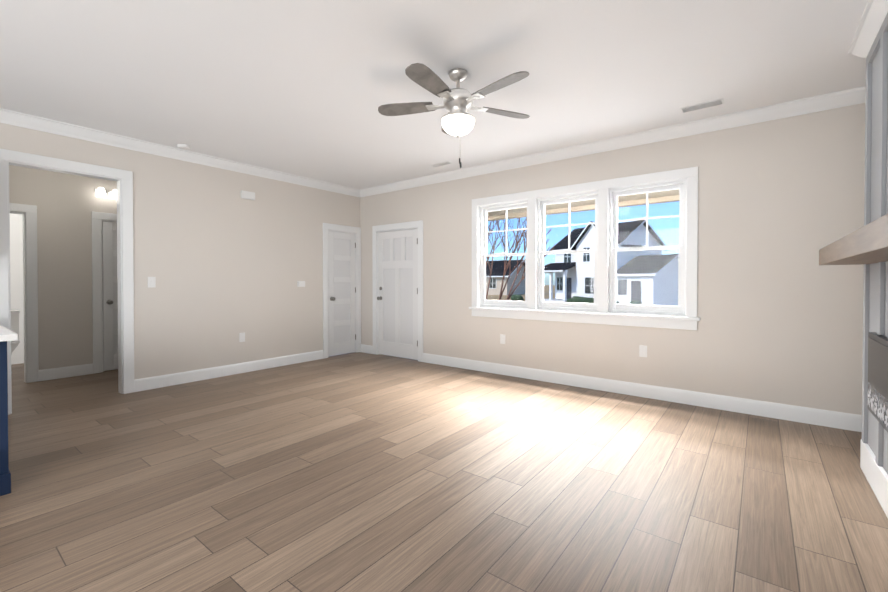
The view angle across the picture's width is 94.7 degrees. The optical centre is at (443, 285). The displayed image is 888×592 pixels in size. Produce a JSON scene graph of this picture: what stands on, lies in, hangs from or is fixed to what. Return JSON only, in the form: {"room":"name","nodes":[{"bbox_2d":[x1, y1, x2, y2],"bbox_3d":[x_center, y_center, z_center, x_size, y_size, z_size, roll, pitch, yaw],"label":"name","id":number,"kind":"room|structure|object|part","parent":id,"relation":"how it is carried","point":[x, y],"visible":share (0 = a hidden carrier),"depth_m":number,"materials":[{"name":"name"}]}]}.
{"room":"living room","nodes":[
{"label":"living room","id":0,"kind":"room"},
{"bbox_2d":[10,213,23,364],"bbox_3d":[-6.042,-0.211,5.044,1.680,2.740,2.120,0,1,38],"label":"wall","id":1,"kind":"structure","parent":0,"point":[16,262],"depth_m":5.98,"materials":[{"name":"paint"}]},
{"bbox_2d":[9,165,116,369],"bbox_3d":[-4.957,-0.210,4.975,0.120,2.740,3.100,0,1,38],"label":"wall","id":2,"kind":"structure","parent":0,"point":[66,204],"depth_m":5.12,"materials":[{"name":"beige paint"}]},
{"bbox_2d":[9,203,38,382],"bbox_3d":[-5.265,0.105,4.566,0.138,2.120,1.030,0,1,38],"label":"door frame","id":3,"kind":"structure","parent":2,"relation":"attached to","point":[30,295],"depth_m":4.88,"materials":[{"name":"white paint"}]},
{"bbox_2d":[39,363,92,380],"bbox_3d":[-4.748,1.091,5.150,0.014,0.135,0.510,0,1,38],"label":"baseboard","id":4,"kind":"structure","parent":2,"relation":"attached to","point":[64,372],"depth_m":5.13,"materials":[{"name":"white paint"}]},
{"bbox_2d":[91,211,116,373],"bbox_3d":[-4.368,0.092,5.724,0.138,2.120,0.880,0,1,38],"label":"door frame","id":5,"kind":"structure","parent":2,"relation":"attached to","point":[98,218],"depth_m":5.38,"materials":[{"name":"white paint"}]},
{"bbox_2d":[94,187,116,198],"bbox_3d":[-4.442,-1.223,5.412,0.146,0.127,0.262,0,1,38],"label":"light","id":6,"kind":"object","parent":2,"relation":"attached to","point":[101,191],"visible":0.83,"depth_m":5.36,"materials":[{"name":"white glass"}]},
{"bbox_2d":[102,221,117,370],"bbox_3d":[-4.318,0.143,5.688,0.118,1.994,0.656,0,1,38],"label":"hall door","id":7,"kind":"structure","parent":2,"relation":"in","point":[110,299],"depth_m":5.50,"materials":[{"name":"white paint"}]},
{"bbox_2d":[0,123,359,379],"bbox_3d":[-3.973,-0.197,3.796,0.120,2.740,8.440,0,1,38],"label":"wall","id":8,"kind":"structure","parent":0,"point":[220,259],"depth_m":5.12,"materials":[{"name":"beige paint"}]},
{"bbox_2d":[0,149,133,414],"bbox_3d":[-3.750,-0.030,4.086,0.156,2.400,1.030,0,1,38],"label":"door frame","id":9,"kind":"structure","parent":8,"relation":"attached to","point":[124,180],"depth_m":4.35,"materials":[{"name":"white paint"}]},
{"bbox_2d":[148,277,155,287],"bbox_3d":[-3.276,-0.036,4.586,0.016,0.120,0.075,0,1,38],"label":"light switch","id":10,"kind":"object","parent":8,"relation":"attached to","point":[151,282],"visible":1,"depth_m":4.59,"materials":[{"name":"white plastic"}]},
{"bbox_2d":[0,108,363,196],"bbox_3d":[-3.902,-1.513,3.701,0.090,0.105,8.200,0,1,38],"label":"crown molding","id":11,"kind":"structure","parent":8,"relation":"attached to","point":[9,117],"depth_m":4.55,"materials":[{"name":"white paint"}]},
{"bbox_2d":[134,350,323,391],"bbox_3d":[-2.635,1.088,5.429,0.014,0.135,2.440,0,1,38],"label":"baseboard","id":12,"kind":"structure","parent":8,"relation":"attached to","point":[154,382],"depth_m":5.17,"materials":[{"name":"white paint"}]},
{"bbox_2d":[239,333,244,341],"bbox_3d":[-2.661,0.686,5.394,0.008,0.120,0.075,0,1,38],"label":"outlet","id":13,"kind":"object","parent":8,"relation":"attached to","point":[241,337],"visible":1,"depth_m":5.39,"materials":[{"name":"white plastic"}]},
{"bbox_2d":[241,190,254,199],"bbox_3d":[-2.600,-1.195,5.428,0.040,0.100,0.180,0,1,38],"label":"door chime","id":14,"kind":"object","parent":8,"relation":"attached to","point":[247,195],"visible":1,"depth_m":5.41,"materials":[{"name":"white plastic"}]},
{"bbox_2d":[297,281,304,286],"bbox_3d":[-2.117,-0.022,6.079,0.021,0.085,0.130,0,1,38],"label":"light switch","id":15,"kind":"object","parent":8,"relation":"attached to","point":[300,283],"visible":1,"depth_m":6.07,"materials":[{"name":"white plastic"}]},
{"bbox_2d":[328,231,355,356],"bbox_3d":[-1.651,0.132,6.683,0.118,1.994,0.556,0,1,38],"label":"closet door","id":16,"kind":"structure","parent":8,"relation":"in","point":[341,293],"depth_m":6.69,"materials":[{"name":"white paint"}]},
{"bbox_2d":[323,223,360,357],"bbox_3d":[-1.701,0.081,6.718,0.138,2.120,0.758,0,1,38],"label":"door frame","id":17,"kind":"structure","parent":8,"relation":"attached to","point":[327,227],"depth_m":6.72,"materials":[{"name":"white paint"}]},
{"bbox_2d":[0,0,867,189],"bbox_3d":[-2.677,-1.656,2.775,9.760,0.200,8.440,0,1,38],"label":"ceiling","id":18,"kind":"structure","parent":0,"point":[305,88],"depth_m":2.95,"materials":[{"name":"paint"}]},
{"bbox_2d":[177,144,189,149],"bbox_3d":[-2.938,-1.557,4.611,0.128,0.036,0.128,0,1,38],"label":"smoke detector","id":19,"kind":"object","parent":18,"relation":"attached to","point":[183,146],"visible":1,"depth_m":4.58,"materials":[{"name":"white plastic"}]},
{"bbox_2d":[431,161,451,166],"bbox_3d":[-0.037,-1.576,5.336,0.280,0.014,0.100,0,1,38],"label":"ceiling vent","id":20,"kind":"object","parent":18,"relation":"in","point":[441,164],"visible":0.96,"depth_m":5.31,"materials":[{"name":"white plastic"}]},
{"bbox_2d":[378,63,529,167],"bbox_3d":[0.103,-1.202,2.967,1.173,0.712,1.166,0,1,38],"label":"ceiling fan","id":21,"kind":"object","parent":18,"relation":"hanging from","point":[457,120],"visible":1,"depth_m":2.92,"materials":[{"name":"silver metal"}]},
{"bbox_2d":[680,98,723,112],"bbox_3d":[2.242,-1.557,3.559,0.320,0.014,0.120,0,1,38],"label":"ceiling vent","id":22,"kind":"object","parent":18,"relation":"in","point":[702,105],"visible":0.96,"depth_m":3.54,"materials":[{"name":"white plastic"}]},
{"bbox_2d":[0,352,887,591],"bbox_3d":[-2.677,1.244,2.807,9.760,0.120,8.440,0,1,38],"label":"floor","id":23,"kind":"structure","parent":0,"point":[357,472],"depth_m":2.37,"materials":[{"name":"brown wood"}]},
{"bbox_2d":[0,341,10,495],"bbox_3d":[-3.599,0.759,1.704,1.004,0.875,2.375,0,1,38],"label":"kitchen island","id":24,"kind":"object","parent":23,"relation":"on","point":[5,475],"depth_m":2.32,"materials":[{"name":"blue paint"}]},
{"bbox_2d":[0,325,17,340],"bbox_3d":[-3.599,0.303,1.699,1.065,0.037,2.436,0,1,38],"label":"island countertop","id":25,"kind":"structure","parent":24,"relation":"on","point":[6,334],"depth_m":2.32,"materials":[{"name":"white stone"}]},
{"bbox_2d":[11,310,19,373],"bbox_3d":[-5.796,0.752,5.294,0.635,0.810,0.460,0,1,38],"label":"toilet","id":26,"kind":"object","parent":23,"relation":"on","point":[14,323],"visible":0.33,"depth_m":5.49,"materials":[{"name":"ceramic"}]},
{"bbox_2d":[487,189,678,220],"bbox_3d":[1.948,-0.013,6.169,7.340,3.580,2.560,0,1,38],"label":"porch roof","id":27,"kind":"structure","parent":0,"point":[666,196],"depth_m":6.80,"materials":[{"name":"white paint"}]},
{"bbox_2d":[360,103,864,414],"bbox_3d":[1.121,-0.211,5.099,6.580,2.740,0.140,0,1,38],"label":"wall","id":28,"kind":"structure","parent":0,"point":[779,307],"depth_m":3.82,"materials":[{"name":"beige paint"}]},
{"bbox_2d":[361,344,372,353],"bbox_3d":[-1.298,1.072,6.890,0.302,0.135,0.014,0,1,38],"label":"baseboard","id":29,"kind":"structure","parent":28,"relation":"attached to","point":[364,348],"depth_m":6.88,"materials":[{"name":"white paint"}]},
{"bbox_2d":[377,229,417,359],"bbox_3d":[-0.747,0.135,6.447,0.871,1.994,0.118,0,1,38],"label":"entry door","id":30,"kind":"structure","parent":28,"relation":"in","point":[397,298],"depth_m":6.45,"materials":[{"name":"white paint"}]},
{"bbox_2d":[372,220,422,361],"bbox_3d":[-0.705,0.083,6.505,1.095,2.120,0.158,0,1,38],"label":"door frame","id":31,"kind":"structure","parent":28,"relation":"attached to","point":[418,225],"depth_m":6.40,"materials":[{"name":"white paint"}]},
{"bbox_2d":[500,334,504,343],"bbox_3d":[0.759,0.697,5.295,0.075,0.120,0.008,0,1,38],"label":"outlet","id":32,"kind":"object","parent":28,"relation":"attached to","point":[502,338],"visible":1,"depth_m":5.29,"materials":[{"name":"white plastic"}]},
{"bbox_2d":[469,166,699,329],"bbox_3d":[1.452,-0.366,4.810,2.678,1.585,0.190,0,1,38],"label":"window","id":33,"kind":"structure","parent":28,"relation":"in","point":[605,316],"depth_m":4.52,"materials":[{"name":"white paint"}]},
{"bbox_3d":[1.472,-0.383,4.836,2.424,1.346,0.095,0,1,38],"label":"window sashes","id":34,"kind":"part","parent":33,"relation":"part of","materials":[{"name":"white wood"}]},
{"bbox_2d":[360,86,865,195],"bbox_3d":[1.087,-1.527,4.966,6.250,0.105,0.090,0,1,38],"label":"crown molding","id":35,"kind":"structure","parent":28,"relation":"attached to","point":[853,96],"depth_m":4.13,"materials":[{"name":"white paint"}]},
{"bbox_2d":[423,353,861,431],"bbox_3d":[1.634,1.097,4.619,4.925,0.135,0.014,0,1,38],"label":"baseboard","id":36,"kind":"structure","parent":28,"relation":"attached to","point":[835,419],"depth_m":4.09,"materials":[{"name":"white paint"}]},
{"bbox_2d":[639,345,646,356],"bbox_3d":[2.080,0.688,4.272,0.075,0.120,0.008,0,1,38],"label":"outlet","id":37,"kind":"object","parent":28,"relation":"attached to","point":[642,350],"visible":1,"depth_m":4.27,"materials":[{"name":"white plastic"}]},
{"bbox_2d":[868,48,887,473],"bbox_3d":[2.140,-0.172,1.558,0.392,2.740,2.387,0,1,38],"label":"wall","id":38,"kind":"structure","parent":0,"point":[874,201],"depth_m":2.45,"materials":[{"name":"grey paint"}]},
{"bbox_2d":[819,214,887,264],"bbox_3d":[1.893,-0.177,1.749,0.232,0.105,2.383,0,1,38],"label":"mantel shelf","id":39,"kind":"object","parent":38,"relation":"attached to","point":[867,244],"visible":0.98,"depth_m":1.71,"materials":[{"name":"brown wood"}]},
{"bbox_2d":[848,0,887,57],"bbox_3d":[1.950,-1.491,1.691,0.090,0.105,2.567,0,1,38],"label":"crown molding","id":40,"kind":"structure","parent":38,"relation":"attached to","point":[875,12],"depth_m":2.38,"materials":[{"name":"white paint"}]},
{"bbox_2d":[860,439,887,517],"bbox_3d":[2.138,1.105,1.586,0.413,0.185,2.408,0,1,38],"label":"baseboard","id":41,"kind":"structure","parent":38,"relation":"attached to","point":[876,475],"depth_m":2.33,"materials":[{"name":"white paint"}]},
{"bbox_2d":[862,13,887,466],"bbox_3d":[1.978,-0.216,1.683,0.019,2.455,2.387,0,1,38],"label":"trim","id":42,"kind":"structure","parent":38,"relation":"attached to","point":[881,41],"depth_m":2.31,"materials":[{"name":"grey paint"}]},
{"bbox_2d":[867,332,887,431],"bbox_3d":[2.189,0.513,1.978,0.036,0.460,1.160,0,1,38],"label":"fireplace insert","id":43,"kind":"object","parent":38,"relation":"attached to","point":[877,404],"visible":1,"depth_m":2.21,"materials":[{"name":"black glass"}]},
{"label":"outside","id":44,"kind":"structure","parent":0,"visible":0},
{"bbox_2d":[487,285,554,300],"bbox_3d":[35.737,1.123,79.495,210.000,0.300,159.860,0,1,38],"label":"ground","id":45,"kind":"structure","parent":44,"point":[504,297],"depth_m":51.53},
{"bbox_2d":[486,260,524,294],"bbox_3d":[4.577,-1.150,58.746,14.000,4.700,11.100,0,1,32],"label":"house","id":46,"kind":"structure","parent":45,"relation":"on","point":[496,272],"depth_m":53.51,"materials":[{"name":"white paint"}]},
{"bbox_2d":[511,294,523,300],"bbox_3d":[6.348,1.134,35.455,1.198,0.743,0.833,0,1,38],"label":"bush","id":47,"kind":"object","parent":45,"relation":"on","point":[518,298],"depth_m":35.13,"materials":[{"name":"green plant"}]},
{"bbox_2d":[573,296,591,302],"bbox_3d":[10.446,1.219,30.650,1.530,0.831,1.234,0,1,38],"label":"bush","id":48,"kind":"object","parent":45,"relation":"on","point":[581,299],"depth_m":30.30,"materials":[{"name":"green plant"}]},
{"bbox_2d":[544,220,677,305],"bbox_3d":[13.775,-1.829,33.017,8.729,6.622,9.804,0,1,-33],"label":"house","id":49,"kind":"structure","parent":45,"relation":"on","point":[670,290],"depth_m":31.46,"materials":[{"name":"paint"}]},
{"bbox_2d":[629,300,641,304],"bbox_3d":[12.895,1.295,27.491,0.869,0.589,0.844,0,1,38],"label":"bush","id":50,"kind":"object","parent":45,"relation":"on","point":[634,302],"depth_m":27.27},
{"bbox_3d":[1.585,1.682,13.020,1.900,0.060,1.900,0,1,38],"label":"ground","id":51,"kind":"structure","parent":0,"visible":0},
{"bbox_2d":[486,218,554,299],"bbox_3d":[1.367,-0.630,13.007,4.012,4.785,3.840,0,1,38],"label":"tree","id":52,"kind":"object","parent":51,"relation":"on","point":[510,258],"depth_m":12.93,"materials":[{"name":"brown plant"}]}
]}

